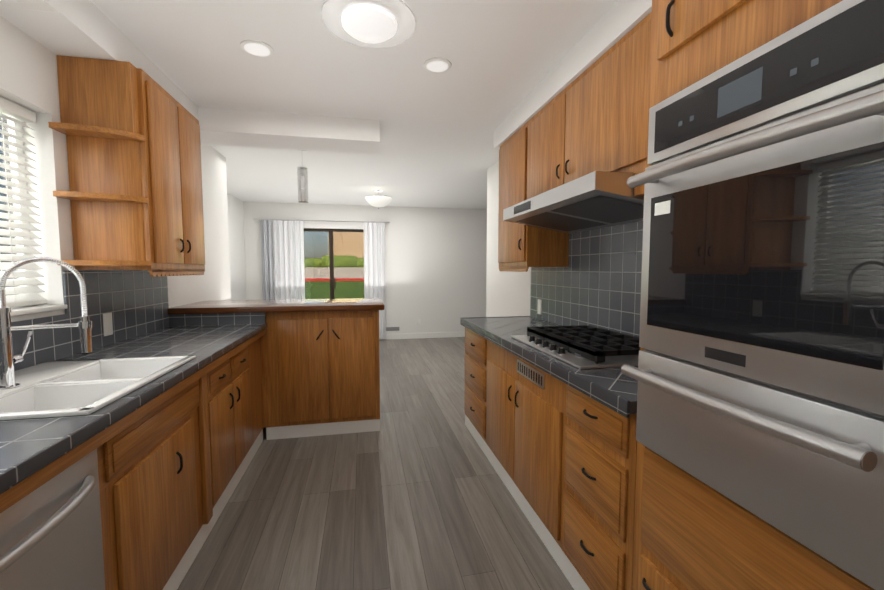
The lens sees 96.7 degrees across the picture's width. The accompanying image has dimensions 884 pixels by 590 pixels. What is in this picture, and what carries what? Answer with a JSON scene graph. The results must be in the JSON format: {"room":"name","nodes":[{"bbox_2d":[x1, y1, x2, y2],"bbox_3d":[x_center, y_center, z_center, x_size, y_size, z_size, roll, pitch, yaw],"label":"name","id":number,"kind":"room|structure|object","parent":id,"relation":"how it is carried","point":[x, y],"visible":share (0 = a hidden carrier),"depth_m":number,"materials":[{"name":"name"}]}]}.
{"room":"kitchen","nodes":[
{"label":"kitchen","id":0,"kind":"room"},
{"bbox_2d":[0,16,246,321],"bbox_3d":[-2.259,-0.071,2.367,0.780,2.440,9.000,-1,4,-11],"label":"wall","id":1,"kind":"structure","parent":0,"point":[28,73],"depth_m":1.80,"materials":[{"name":"white paint"}]},
{"bbox_2d":[0,112,66,315],"bbox_3d":[-1.683,-0.328,1.113,0.178,0.874,1.344,-1,4,-11],"label":"window","id":2,"kind":"structure","parent":1,"relation":"in","point":[22,310],"depth_m":1.70,"materials":[{"name":"white"}]},
{"bbox_2d":[0,96,46,306],"bbox_3d":[-1.687,-0.340,1.111,0.050,0.844,1.326,-1,4,-11],"label":"window blinds","id":3,"kind":"object","parent":2,"relation":"attached to","point":[22,114],"visible":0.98,"depth_m":1.66,"materials":[{"name":"white plastic"}]},
{"bbox_2d":[11,270,168,370],"bbox_3d":[-1.625,0.123,1.267,0.015,0.398,3.070,-1,4,-11],"label":"backsplash","id":4,"kind":"structure","parent":1,"relation":"attached to","point":[124,304],"depth_m":2.06,"materials":[{"name":"tile"}]},
{"bbox_2d":[48,55,204,276],"bbox_3d":[-1.668,-0.618,2.270,0.348,1.011,0.995,-1,4,-11],"label":"upper cabinet","id":5,"kind":"object","parent":1,"relation":"attached to","point":[134,194],"visible":1,"depth_m":1.91,"materials":[{"name":"brown wood"}]},
{"bbox_2d":[169,312,265,325],"bbox_3d":[-1.625,0.174,2.852,0.642,0.084,0.022,-1,4,-11],"label":"backsplash","id":6,"kind":"structure","parent":1,"relation":"attached to","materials":[{"name":"tile"}]},
{"bbox_2d":[90,0,617,208],"bbox_3d":[0.622,-1.377,2.867,6.900,0.100,9.400,-1,4,-11],"label":"ceiling","id":7,"kind":"structure","parent":0,"point":[504,58],"depth_m":2.32,"materials":[{"name":"white paint"}]},
{"bbox_2d":[0,0,197,119],"bbox_3d":[-1.346,-1.080,0.364,0.240,0.160,4.850,-1,4,-11],"label":"soffit","id":8,"kind":"structure","parent":7,"relation":"attached to","point":[83,28],"depth_m":1.69,"materials":[{"name":"white paint"}]},
{"bbox_2d":[13,0,59,13],"bbox_3d":[-1.474,-1.060,1.321,0.110,0.006,0.330,-1,4,-11],"label":"ceiling light","id":9,"kind":"object","parent":8,"relation":"in","point":[40,5],"visible":1,"depth_m":1.45,"materials":[{"name":"white"}]},
{"bbox_2d":[240,39,273,56],"bbox_3d":[-0.950,-1.266,2.022,0.156,0.009,0.156,-1,4,-11],"label":"recessed light","id":10,"kind":"object","parent":7,"relation":"in","point":[257,48],"visible":1,"depth_m":2.01,"materials":[{"name":"white"}]},
{"bbox_2d":[198,107,379,154],"bbox_3d":[-1.247,-1.258,3.031,1.500,0.160,0.350,-1,4,-11],"label":"ceiling beam","id":11,"kind":"structure","parent":7,"relation":"attached to","point":[241,128],"depth_m":2.92,"materials":[{"name":"white paint"}]},
{"bbox_2d":[297,150,307,202],"bbox_3d":[-1.302,-1.125,3.668,0.124,0.509,0.124,-1,4,-11],"label":"pendant light","id":12,"kind":"object","parent":7,"relation":"hanging from","point":[302,169],"visible":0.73,"depth_m":3.66,"materials":[{"name":"silver metal"}]},
{"bbox_2d":[321,0,415,47],"bbox_3d":[-0.322,-1.207,1.745,0.410,0.090,0.410,-1,4,-11],"label":"flush-mount ceiling light","id":13,"kind":"object","parent":7,"relation":"attached to","point":[364,22],"visible":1,"depth_m":1.69,"materials":[{"name":"white glass"}]},
{"bbox_2d":[365,189,391,208],"bbox_3d":[-0.912,-1.372,5.654,0.386,0.280,0.386,-1,4,-11],"label":"ceiling light","id":14,"kind":"object","parent":7,"relation":"attached to","point":[378,200],"visible":1,"depth_m":5.54,"materials":[{"name":"white glass"}]},
{"bbox_2d":[423,58,450,72],"bbox_3d":[-0.025,-1.277,2.190,0.156,0.009,0.156,-1,4,-11],"label":"recessed light","id":15,"kind":"object","parent":7,"relation":"in","point":[437,65],"visible":1,"depth_m":2.18,"materials":[{"name":"white"}]},
{"bbox_2d":[493,0,651,149],"bbox_3d":[1.078,-1.120,0.880,0.337,0.150,4.900,-1,4,-11],"label":"soffit","id":16,"kind":"structure","parent":7,"relation":"attached to","point":[614,25],"depth_m":1.97,"materials":[{"name":"white paint"}]},
{"bbox_2d":[243,202,486,333],"bbox_3d":[-0.243,-0.409,7.449,6.760,2.440,0.180,-1,4,-11],"label":"wall","id":17,"kind":"structure","parent":0,"point":[435,266],"depth_m":7.31,"materials":[{"name":"white paint"}]},
{"bbox_2d":[253,218,389,222],"bbox_3d":[-2.066,-1.293,6.871,2.280,0.034,0.106,-1,4,-11],"label":"curtain rod","id":18,"kind":"object","parent":17,"relation":"attached to","point":[322,220],"visible":1,"depth_m":6.83,"materials":[{"name":"silver metal"}]},
{"bbox_2d":[260,220,272,299],"bbox_3d":[-2.985,-0.219,6.719,0.170,2.097,0.079,-1,4,-11],"label":"curtain","id":19,"kind":"object","parent":18,"relation":"hanging from","point":[266,256],"visible":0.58,"depth_m":6.70,"materials":[{"name":"grey fabric"}]},
{"bbox_2d":[271,220,304,299],"bbox_3d":[-2.647,-0.224,6.788,0.520,2.097,0.093,-1,4,-11],"label":"sheer curtain","id":20,"kind":"object","parent":18,"relation":"hanging from","point":[288,259],"visible":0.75,"depth_m":6.76,"materials":[{"name":"white fabric"}]},
{"bbox_2d":[364,222,385,338],"bbox_3d":[-1.207,-0.243,7.080,0.380,2.097,0.093,-1,4,-11],"label":"sheer curtain","id":21,"kind":"object","parent":18,"relation":"hanging from","point":[374,263],"visible":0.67,"depth_m":7.07,"materials":[{"name":"white fabric"}]},
{"bbox_2d":[304,228,363,298],"bbox_3d":[-1.982,-0.173,7.085,1.554,2.017,0.090,-1,4,-11],"label":"window","id":22,"kind":"structure","parent":17,"relation":"attached to","point":[332,265],"depth_m":7.08,"materials":[{"name":"clear glass"}]},
{"bbox_2d":[386,319,420,330],"bbox_3d":[-0.744,0.562,7.316,0.700,0.200,0.007,-1,4,-11],"label":"air vent","id":23,"kind":"object","parent":17,"relation":"attached to","point":[397,328],"depth_m":7.29,"materials":[{"name":"grey plastic"}]},
{"bbox_2d":[379,332,464,339],"bbox_3d":[0.878,0.749,7.657,4.150,0.100,0.012,-1,4,-11],"label":"baseboard","id":24,"kind":"structure","parent":17,"relation":"attached to","point":[424,335],"depth_m":7.39,"materials":[{"name":"white"}]},
{"bbox_2d":[177,337,573,589],"bbox_3d":[0.622,1.157,3.036,6.900,0.100,9.400,-1,4,-11],"label":"floor","id":25,"kind":"structure","parent":0,"point":[413,493],"depth_m":2.12,"materials":[{"name":"wood"}]},
{"bbox_2d":[0,440,119,589],"bbox_3d":[-1.213,0.850,0.792,0.614,0.812,0.614,-1,4,-11],"label":"base cabinet","id":26,"kind":"object","parent":25,"relation":"on","point":[62,537],"depth_m":0.98,"materials":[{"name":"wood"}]},
{"bbox_2d":[0,449,104,589],"bbox_3d":[-1.159,0.840,0.791,0.626,0.792,0.592,-1,4,-11],"label":"dishwasher","id":27,"kind":"object","parent":26,"relation":"in","point":[51,537],"depth_m":0.95,"materials":[{"name":"silver metal"}]},
{"bbox_2d":[112,344,255,559],"bbox_3d":[-1.491,0.734,2.168,0.618,0.860,0.800,-1,4,-11],"label":"base cabinet","id":28,"kind":"object","parent":25,"relation":"on","point":[124,464],"depth_m":1.71,"materials":[{"name":"brown wood"}]},
{"bbox_2d":[0,324,265,515],"bbox_3d":[-1.320,0.356,1.355,0.641,0.078,3.090,-1,4,-11],"label":"countertop","id":29,"kind":"structure","parent":28,"relation":"on","point":[32,452],"depth_m":1.14,"materials":[{"name":"grey tile"}]},
{"bbox_2d":[0,256,95,387],"bbox_3d":[-1.355,0.087,1.338,0.234,0.434,0.120,-1,4,-11],"label":"faucet","id":30,"kind":"object","parent":29,"relation":"on","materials":[{"name":"silver metal"}]},
{"bbox_2d":[0,352,199,467],"bbox_3d":[-1.330,0.403,1.391,0.569,0.204,0.720,-1,4,-11],"label":"sink","id":31,"kind":"object","parent":29,"relation":"in","point":[84,385],"depth_m":1.39,"materials":[{"name":"white ceramic"}]},
{"bbox_2d":[187,318,262,426],"bbox_3d":[-1.707,0.666,3.184,0.600,0.860,0.639,-1,4,-11],"label":"base cabinet","id":32,"kind":"object","parent":25,"relation":"on","point":[202,321],"depth_m":2.87,"materials":[{"name":"brown wood"}]},
{"bbox_2d":[252,336,262,451],"bbox_3d":[-1.608,0.697,2.725,0.612,0.860,0.340,-1,4,-11],"label":"base cabinet","id":33,"kind":"object","parent":25,"relation":"on","point":[256,364],"depth_m":2.86,"materials":[{"name":"brown wood"}]},
{"bbox_2d":[255,310,379,439],"bbox_3d":[-0.984,0.594,3.328,0.876,0.985,0.636,-1,4,-11],"label":"base cabinet","id":34,"kind":"object","parent":25,"relation":"on","point":[320,366],"depth_m":3.04,"materials":[{"name":"brown wood"}]},
{"bbox_2d":[167,298,382,313],"bbox_3d":[-1.260,0.083,3.246,1.516,0.044,0.700,-1,4,-11],"label":"countertop","id":35,"kind":"structure","parent":34,"relation":"on","point":[279,306],"depth_m":2.98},
{"bbox_2d":[460,320,483,447],"bbox_3d":[0.528,0.676,3.033,0.600,0.860,0.605,-1,4,-11],"label":"base cabinet","id":36,"kind":"object","parent":25,"relation":"on","point":[474,339],"depth_m":2.94,"materials":[{"name":"brown wood"}]},
{"bbox_2d":[481,332,595,476],"bbox_3d":[0.620,0.706,2.578,0.600,0.860,0.325,-1,4,-11],"label":"base cabinet","id":37,"kind":"object","parent":25,"relation":"on","point":[493,349],"depth_m":2.48,"materials":[{"name":"brown wood"}]},
{"bbox_2d":[460,316,595,343],"bbox_3d":[0.559,0.238,2.829,0.608,0.040,0.960,-1,4,-11],"label":"countertop","id":38,"kind":"structure","parent":37,"relation":"on","point":[510,329],"depth_m":2.33,"materials":[{"name":"grey tile"}]},
{"bbox_2d":[511,325,639,368],"bbox_3d":[0.732,0.291,2.009,0.510,0.165,0.760,-1,4,-11],"label":"cooktop","id":39,"kind":"object","parent":38,"relation":"in","point":[576,346],"depth_m":1.85,"materials":[{"name":"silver metal"}]},
{"bbox_2d":[500,352,603,494],"bbox_3d":[0.673,0.763,2.323,0.600,0.780,0.202,-1,4,-11],"label":"base cabinet","id":40,"kind":"object","parent":25,"relation":"on","point":[506,362],"depth_m":2.26,"materials":[{"name":"brown wood"}]},
{"bbox_2d":[512,356,627,566],"bbox_3d":[0.750,0.789,1.942,0.600,0.780,0.578,-1,4,-11],"label":"base cabinet","id":41,"kind":"object","parent":25,"relation":"on","point":[550,409],"depth_m":1.84,"materials":[{"name":"brown wood"}]},
{"bbox_2d":[560,376,636,589],"bbox_3d":[0.844,0.779,1.477,0.600,0.860,0.367,-1,4,-11],"label":"base cabinet","id":42,"kind":"object","parent":25,"relation":"on","point":[600,442],"depth_m":1.40,"materials":[{"name":"brown wood"}]},
{"bbox_2d":[564,364,637,407],"bbox_3d":[0.838,0.329,1.461,0.608,0.040,0.397,-1,4,-11],"label":"countertop","id":43,"kind":"structure","parent":42,"relation":"on","point":[609,380],"depth_m":1.42,"materials":[{"name":"grey tile"}]},
{"bbox_2d":[621,0,883,589],"bbox_3d":[0.903,0.104,0.885,0.703,2.287,0.720,-1,4,-11],"label":"tall cabinet","id":44,"kind":"object","parent":25,"relation":"on","point":[758,373],"visible":1,"depth_m":0.79,"materials":[{"name":"brown wood"}]},
{"bbox_2d":[486,160,539,316],"bbox_3d":[1.197,-0.020,1.592,0.150,2.440,6.100,-1,4,-11],"label":"wall","id":45,"kind":"structure","parent":0,"point":[508,293],"depth_m":4.15,"materials":[{"name":"white paint"}]},
{"bbox_2d":[498,127,568,267],"bbox_3d":[0.666,-0.694,2.940,0.330,0.967,0.566,-1,4,-11],"label":"upper cabinet","id":46,"kind":"object","parent":45,"relation":"attached to","point":[519,245],"depth_m":2.76,"materials":[{"name":"brown wood"}]},
{"bbox_2d":[522,92,561,200],"bbox_3d":[0.773,-0.849,2.403,0.330,0.587,0.505,-1,4,-11],"label":"upper cabinet","id":47,"kind":"object","parent":45,"relation":"attached to","point":[542,134],"depth_m":2.38,"materials":[{"name":"brown wood"}]},
{"bbox_2d":[530,221,642,337],"bbox_3d":[0.961,-0.147,2.314,0.015,0.796,2.077,-1,4,-11],"label":"backsplash","id":48,"kind":"structure","parent":45,"relation":"attached to","point":[596,282],"depth_m":2.39,"materials":[{"name":"tile"}]},
{"bbox_2d":[558,12,651,195],"bbox_3d":[0.919,-0.802,1.688,0.330,0.587,0.957,-1,4,-11],"label":"upper cabinet","id":49,"kind":"object","parent":45,"relation":"attached to","point":[593,117],"depth_m":1.72,"materials":[{"name":"brown wood"}]},
{"bbox_2d":[503,171,643,232],"bbox_3d":[0.745,-0.461,2.140,0.482,0.148,1.050,-1,4,-11],"label":"range hood","id":50,"kind":"object","parent":49,"relation":"attached to","point":[596,200],"visible":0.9,"depth_m":1.92,"materials":[{"name":"silver metal"}]},
{"label":"outside","id":51,"kind":"structure","parent":0,"visible":0},
{"bbox_2d":[304,267,363,298],"bbox_3d":[3.077,-0.960,24.759,44.000,1.480,32.420,-1,4,-11],"label":"terrain","id":52,"kind":"structure","parent":51,"point":[325,275],"depth_m":12.33,"materials":[{"name":"green plant"}]},
{"bbox_2d":[304,255,363,266],"bbox_3d":[-2.909,-1.281,15.475,20.586,0.512,0.950,-1,4,-11],"label":"hedge","id":53,"kind":"object","parent":52,"relation":"on","point":[339,262],"depth_m":14.81,"materials":[{"name":"green plant"}]},
{"bbox_2d":[328,232,363,257],"bbox_3d":[4.902,-3.498,26.659,24.600,3.449,10.100,-1,4,-11],"label":"building","id":54,"kind":"structure","parent":52,"relation":"on","point":[348,243],"depth_m":20.20,"materials":[{"name":"beige paint"}]}
]}

